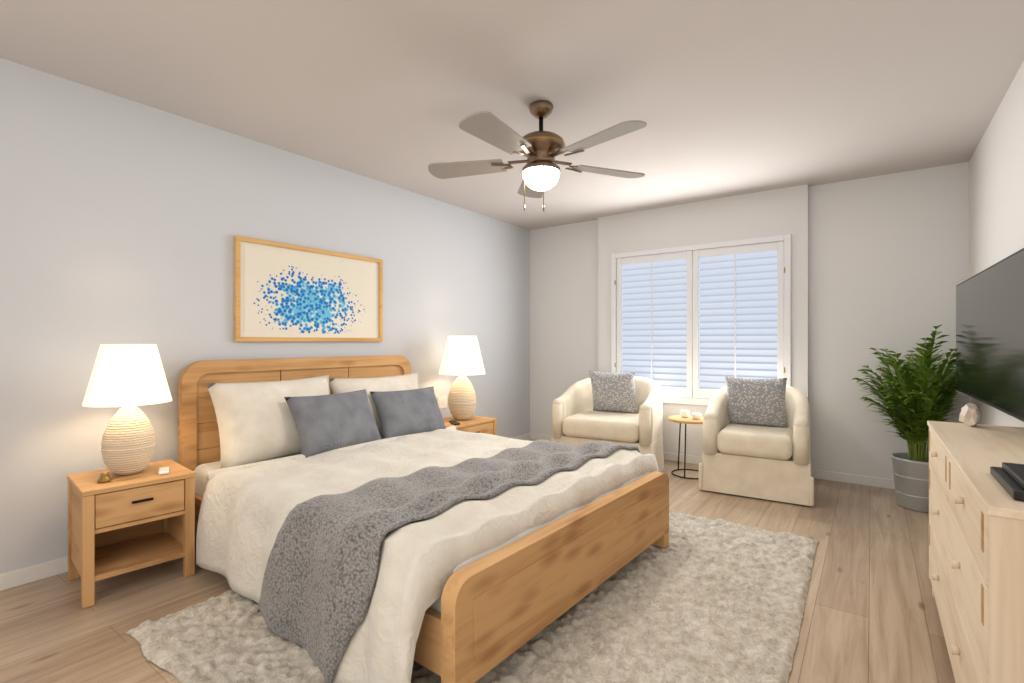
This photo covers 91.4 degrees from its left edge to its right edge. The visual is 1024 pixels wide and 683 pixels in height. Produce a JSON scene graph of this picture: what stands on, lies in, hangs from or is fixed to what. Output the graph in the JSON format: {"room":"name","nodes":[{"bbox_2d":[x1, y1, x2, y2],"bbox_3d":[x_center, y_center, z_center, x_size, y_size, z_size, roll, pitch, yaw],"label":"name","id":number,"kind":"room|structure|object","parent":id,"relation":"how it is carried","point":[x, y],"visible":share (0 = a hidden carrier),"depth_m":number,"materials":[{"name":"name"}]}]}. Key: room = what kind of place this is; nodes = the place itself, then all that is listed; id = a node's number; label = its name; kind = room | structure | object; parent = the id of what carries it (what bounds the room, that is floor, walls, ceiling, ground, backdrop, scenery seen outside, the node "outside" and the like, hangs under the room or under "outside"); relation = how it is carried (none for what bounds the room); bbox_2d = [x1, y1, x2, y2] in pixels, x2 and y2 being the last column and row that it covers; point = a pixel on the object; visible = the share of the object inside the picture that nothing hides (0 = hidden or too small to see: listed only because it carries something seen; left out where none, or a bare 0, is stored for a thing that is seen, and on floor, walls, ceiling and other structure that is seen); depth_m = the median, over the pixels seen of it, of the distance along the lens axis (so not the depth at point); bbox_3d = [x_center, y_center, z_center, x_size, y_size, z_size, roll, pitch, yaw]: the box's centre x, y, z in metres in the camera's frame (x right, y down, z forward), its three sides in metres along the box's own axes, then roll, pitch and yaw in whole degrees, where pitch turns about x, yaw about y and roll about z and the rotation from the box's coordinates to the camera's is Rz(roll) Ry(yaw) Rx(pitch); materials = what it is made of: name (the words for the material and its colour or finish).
{"room":"bedroom","nodes":[
{"label":"bedroom","id":0,"kind":"room"},
{"bbox_2d":[0,58,529,573],"bbox_3d":[-1.551,-0.080,3.494,0.120,2.440,6.100,0,0,36],"label":"wall","id":1,"kind":"structure","parent":0,"point":[122,220],"depth_m":2.81,"materials":[{"name":"white paint"}]},
{"bbox_2d":[0,433,530,590],"bbox_3d":[-1.495,1.103,3.455,0.014,0.075,5.860,0,0,36],"label":"baseboard","id":2,"kind":"structure","parent":1,"relation":"attached to","point":[19,577],"depth_m":2.38,"materials":[{"name":"white"}]},
{"bbox_2d":[234,235,382,341],"bbox_3d":[-1.392,-0.330,3.583,0.030,0.660,1.150,0,0,36],"label":"picture","id":3,"kind":"object","parent":1,"relation":"attached to","point":[283,292],"visible":1,"depth_m":3.49,"materials":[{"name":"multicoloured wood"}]},
{"bbox_2d":[437,396,446,408],"bbox_3d":[-0.647,0.565,4.637,0.010,0.110,0.120,0,0,36],"label":"electrical outlet plate","id":4,"kind":"object","parent":1,"relation":"attached to","point":[442,401],"visible":0.98,"depth_m":4.64,"materials":[{"name":"white plastic"}]},
{"bbox_2d":[0,439,955,682],"bbox_3d":[0.044,1.170,2.346,4.050,0.060,6.100,0,0,36],"label":"floor","id":5,"kind":"structure","parent":0,"point":[870,614],"depth_m":2.18,"materials":[{"name":"brown wood"}]},
{"bbox_2d":[67,459,195,607],"bbox_3d":[-1.840,0.889,2.421,0.422,0.499,0.428,0,0,42],"label":"nightstand","id":6,"kind":"object","parent":5,"relation":"on","point":[122,524],"visible":1,"depth_m":2.34,"materials":[{"name":"brown wood"}]},
{"bbox_2d":[97,472,111,482],"bbox_3d":[-1.858,0.617,2.280,0.056,0.044,0.056,0,0,36],"label":"trinket","id":7,"kind":"object","parent":6,"relation":"on","point":[104,477],"visible":0.98,"depth_m":2.27,"materials":[{"name":"gold metal"}]},
{"bbox_2d":[82,344,171,474],"bbox_3d":[-1.861,0.327,2.430,0.348,0.625,0.348,0,0,36],"label":"lamp","id":8,"kind":"object","parent":6,"relation":"on","point":[128,379],"visible":1,"depth_m":2.34,"materials":[{"name":"white fabric"}]},
{"bbox_2d":[158,467,168,474],"bbox_3d":[-1.702,0.632,2.445,0.042,0.012,0.120,0,0,-34],"label":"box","id":9,"kind":"object","parent":6,"relation":"on","point":[163,470],"visible":0.98,"depth_m":2.43,"materials":[{"name":"white plastic"}]},
{"bbox_2d":[178,355,668,682],"bbox_3d":[-0.518,0.696,2.793,2.224,1.172,1.918,0,0,39],"label":"bed","id":10,"kind":"object","parent":5,"relation":"on","point":[366,519],"visible":0.96,"depth_m":2.11,"materials":[{"name":"beige fabric"}]},
{"bbox_2d":[443,415,496,434],"bbox_3d":[-0.469,0.914,4.386,0.422,0.449,0.578,0,0,36],"label":"nightstand","id":11,"kind":"object","parent":5,"relation":"on","point":[479,424],"visible":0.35,"depth_m":4.36,"materials":[{"name":"brown wood"}]},
{"bbox_2d":[449,421,459,424],"bbox_3d":[-0.482,0.681,4.191,0.050,0.014,0.150,0,0,-24],"label":"remote","id":12,"kind":"object","parent":11,"relation":"on","point":[455,422],"visible":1,"depth_m":4.16,"materials":[{"name":"black plastic"}]},
{"bbox_2d":[439,336,484,419],"bbox_3d":[-0.441,0.320,4.420,0.411,0.738,0.411,0,0,36],"label":"lamp","id":13,"kind":"object","parent":11,"relation":"on","point":[462,358],"visible":1,"depth_m":4.31,"materials":[{"name":"white fabric"}]},
{"bbox_2d":[125,510,817,682],"bbox_3d":[0.118,1.121,2.397,2.159,0.033,2.658,0,0,36],"label":"rug","id":14,"kind":"object","parent":5,"relation":"on","point":[700,599],"visible":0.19,"depth_m":1.94,"materials":[{"name":"beige carpet"}]},
{"bbox_2d":[551,371,663,471],"bbox_3d":[0.931,0.701,4.611,0.934,0.854,0.863,0,0,29],"label":"chair","id":15,"kind":"object","parent":5,"relation":"on","point":[625,408],"visible":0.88,"depth_m":4.43,"materials":[{"name":"beige fabric"}]},
{"bbox_2d":[668,410,702,478],"bbox_3d":[1.525,0.867,4.275,0.370,0.543,0.370,0,0,36],"label":"side table","id":16,"kind":"object","parent":5,"relation":"on","point":[685,417],"visible":0.83,"depth_m":4.20,"materials":[{"name":"brown wood"}]},
{"bbox_2d":[699,376,813,505],"bbox_3d":[1.909,0.701,3.883,0.754,0.854,0.683,0,0,32],"label":"chair","id":17,"kind":"object","parent":5,"relation":"on","point":[756,438],"visible":1,"depth_m":3.70,"materials":[{"name":"beige fabric"}]},
{"bbox_2d":[852,325,972,512],"bbox_3d":[2.763,0.514,3.456,0.690,1.251,0.788,0,0,36],"label":"palm plant","id":18,"kind":"object","parent":5,"relation":"on","point":[929,394],"visible":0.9,"depth_m":3.35,"materials":[{"name":"green plant"}]},
{"bbox_2d":[927,403,1023,682],"bbox_3d":[1.607,0.700,1.585,0.376,0.878,1.462,0,0,36],"label":"dresser","id":19,"kind":"object","parent":5,"relation":"on","point":[976,523],"visible":1,"depth_m":1.33,"materials":[{"name":"brown wood"}]},
{"bbox_2d":[0,0,1023,229],"bbox_3d":[0.044,-1.350,2.346,4.050,0.100,6.100,0,0,36],"label":"ceiling","id":20,"kind":"structure","parent":0,"point":[724,98],"depth_m":2.48,"materials":[{"name":"grey paint"}]},
{"bbox_2d":[428,100,646,210],"bbox_3d":[0.145,-0.994,2.716,1.266,0.610,1.235,0,0,36],"label":"fan light","id":21,"kind":"object","parent":20,"relation":"hanging from","point":[540,149],"visible":1,"depth_m":2.67,"materials":[{"name":"brown wood"}]},
{"bbox_2d":[530,162,968,478],"bbox_3d":[1.768,-0.080,4.740,3.810,2.440,0.200,0,0,36],"label":"wall","id":22,"kind":"structure","parent":0,"point":[878,263],"depth_m":4.12,"materials":[{"name":"white paint"}]},
{"bbox_2d":[531,433,550,440],"bbox_3d":[0.588,1.103,5.558,0.879,0.075,0.012,0,0,36],"label":"baseboard","id":23,"kind":"structure","parent":22,"relation":"attached to","point":[534,436],"depth_m":5.75,"materials":[{"name":"white"}]},
{"bbox_2d":[663,452,701,463],"bbox_3d":[1.669,1.103,4.681,1.900,0.075,0.012,0,0,36],"label":"baseboard","id":24,"kind":"structure","parent":22,"relation":"attached to","point":[691,459],"depth_m":4.72,"materials":[{"name":"white"}]},
{"bbox_2d":[611,234,790,405],"bbox_3d":[1.691,-0.155,4.677,1.620,1.490,0.092,0,0,36],"label":"window shutters","id":25,"kind":"object","parent":22,"relation":"attached to","point":[700,322],"visible":0.81,"depth_m":4.63,"materials":[{"name":"white wood"}]},
{"bbox_2d":[812,469,894,488],"bbox_3d":[2.881,1.103,3.907,0.971,0.075,0.012,0,0,36],"label":"baseboard","id":26,"kind":"structure","parent":22,"relation":"attached to","point":[817,474],"depth_m":4.00,"materials":[{"name":"white"}]},
{"bbox_2d":[969,61,1023,426],"bbox_3d":[1.639,-0.080,1.198,0.120,2.440,6.100,0,0,36],"label":"wall","id":27,"kind":"structure","parent":0,"point":[996,198],"depth_m":2.75,"materials":[{"name":"white paint"}]},
{"bbox_2d":[956,248,1023,421],"bbox_3d":[2.331,-0.025,2.389,0.096,0.660,1.800,0,0,35],"label":"screen","id":28,"kind":"object","parent":27,"relation":"attached to","point":[990,335],"visible":1,"depth_m":2.27,"materials":[{"name":"black"}]}
]}

